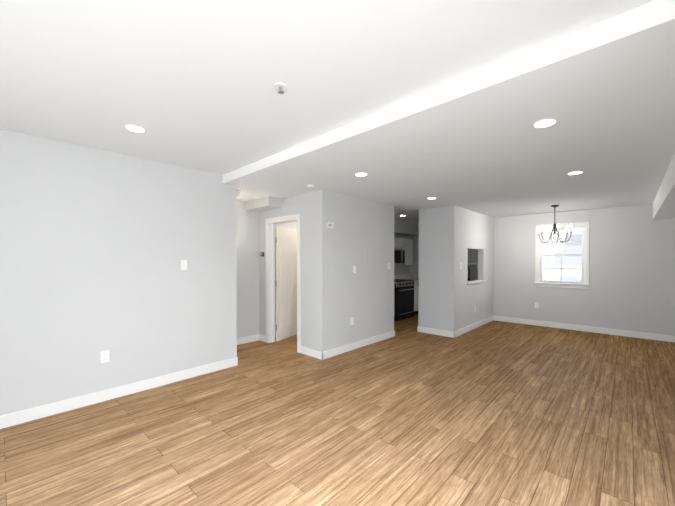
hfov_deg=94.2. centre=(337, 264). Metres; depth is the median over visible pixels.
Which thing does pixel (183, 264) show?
light switch
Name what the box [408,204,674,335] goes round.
wall
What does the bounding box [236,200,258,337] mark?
wall
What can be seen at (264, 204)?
ceiling bulkhead
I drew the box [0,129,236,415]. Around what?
wall
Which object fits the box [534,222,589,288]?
window
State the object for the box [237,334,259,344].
baseboard
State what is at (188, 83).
ceiling
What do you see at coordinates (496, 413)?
floor
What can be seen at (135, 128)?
recessed light
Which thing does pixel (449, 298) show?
wall
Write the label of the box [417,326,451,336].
baseboard
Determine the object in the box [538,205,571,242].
chandelier
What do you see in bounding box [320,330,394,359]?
baseboard
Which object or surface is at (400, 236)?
wall
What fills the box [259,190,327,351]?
wall
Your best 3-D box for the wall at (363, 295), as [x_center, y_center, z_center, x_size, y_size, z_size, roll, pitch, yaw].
[0.410,0.137,5.151,0.120,2.379,1.718,1,1,43]
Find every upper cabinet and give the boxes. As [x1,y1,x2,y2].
[394,238,401,248]
[402,238,412,264]
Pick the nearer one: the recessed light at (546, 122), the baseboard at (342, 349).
the recessed light at (546, 122)
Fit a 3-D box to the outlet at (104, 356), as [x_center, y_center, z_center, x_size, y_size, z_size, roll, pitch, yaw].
[-2.307,0.914,3.113,0.008,0.117,0.072,1,1,43]
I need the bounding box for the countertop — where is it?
[394,278,417,281]
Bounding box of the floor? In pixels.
[0,314,674,505]
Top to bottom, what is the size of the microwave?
0.400 m
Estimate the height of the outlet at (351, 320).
0.117 m
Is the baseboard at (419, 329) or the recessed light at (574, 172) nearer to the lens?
the recessed light at (574, 172)
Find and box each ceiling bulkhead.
[246,196,281,211]
[394,219,418,235]
[652,154,674,219]
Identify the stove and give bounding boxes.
[394,279,414,320]
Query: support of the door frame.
attached to the wall at (311, 208)
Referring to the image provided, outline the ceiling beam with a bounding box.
[223,0,674,182]
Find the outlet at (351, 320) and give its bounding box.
[350,317,353,324]
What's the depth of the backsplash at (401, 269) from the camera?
8.51 m
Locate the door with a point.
(286, 282)
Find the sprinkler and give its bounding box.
[274,83,286,93]
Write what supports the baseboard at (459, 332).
attached to the wall at (449, 298)
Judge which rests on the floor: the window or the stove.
the stove
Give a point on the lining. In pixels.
(293, 224)
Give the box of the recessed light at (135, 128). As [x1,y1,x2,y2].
[124,124,146,132]
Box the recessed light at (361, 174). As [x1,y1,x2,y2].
[355,172,367,175]
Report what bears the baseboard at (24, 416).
attached to the wall at (97, 246)
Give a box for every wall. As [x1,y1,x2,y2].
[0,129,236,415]
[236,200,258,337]
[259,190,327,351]
[328,191,393,349]
[394,234,407,238]
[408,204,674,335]
[418,205,493,331]
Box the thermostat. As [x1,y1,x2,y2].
[327,222,333,227]
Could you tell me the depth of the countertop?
8.32 m
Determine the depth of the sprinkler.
1.95 m
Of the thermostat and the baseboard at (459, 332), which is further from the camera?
the baseboard at (459, 332)
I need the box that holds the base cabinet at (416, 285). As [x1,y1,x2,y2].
[394,282,417,314]
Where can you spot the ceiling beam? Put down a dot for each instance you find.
(641, 18)
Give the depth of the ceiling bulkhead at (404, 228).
8.00 m
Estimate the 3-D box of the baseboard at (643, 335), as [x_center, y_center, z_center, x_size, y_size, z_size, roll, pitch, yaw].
[4.837,1.259,6.147,3.346,0.108,0.015,1,1,43]
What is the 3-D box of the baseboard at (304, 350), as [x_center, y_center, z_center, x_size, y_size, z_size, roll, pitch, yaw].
[-0.390,1.281,4.563,0.458,0.108,0.015,1,1,43]
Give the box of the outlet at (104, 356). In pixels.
[100,350,108,362]
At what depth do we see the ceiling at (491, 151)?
2.79 m
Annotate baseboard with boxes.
[0,357,237,428]
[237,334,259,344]
[300,346,319,358]
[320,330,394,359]
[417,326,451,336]
[452,316,495,337]
[496,316,674,341]
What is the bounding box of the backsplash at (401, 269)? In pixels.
[394,265,408,274]
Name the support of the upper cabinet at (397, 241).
attached to the wall at (400, 236)
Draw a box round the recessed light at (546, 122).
[532,118,557,127]
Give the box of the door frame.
[266,214,300,352]
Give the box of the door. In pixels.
[275,226,296,341]
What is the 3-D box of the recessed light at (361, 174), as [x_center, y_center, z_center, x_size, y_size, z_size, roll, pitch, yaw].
[0.272,-1.028,3.586,0.156,0.007,0.156,1,1,43]
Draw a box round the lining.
[275,221,296,336]
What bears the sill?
attached to the wall at (449, 298)
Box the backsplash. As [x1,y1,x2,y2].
[394,274,408,277]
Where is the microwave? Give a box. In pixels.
[394,249,404,264]
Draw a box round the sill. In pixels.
[467,280,485,283]
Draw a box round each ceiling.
[0,0,654,174]
[225,19,674,223]
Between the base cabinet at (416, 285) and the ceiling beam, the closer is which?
the ceiling beam
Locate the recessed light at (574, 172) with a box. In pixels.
[567,171,583,174]
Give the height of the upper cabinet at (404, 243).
0.680 m

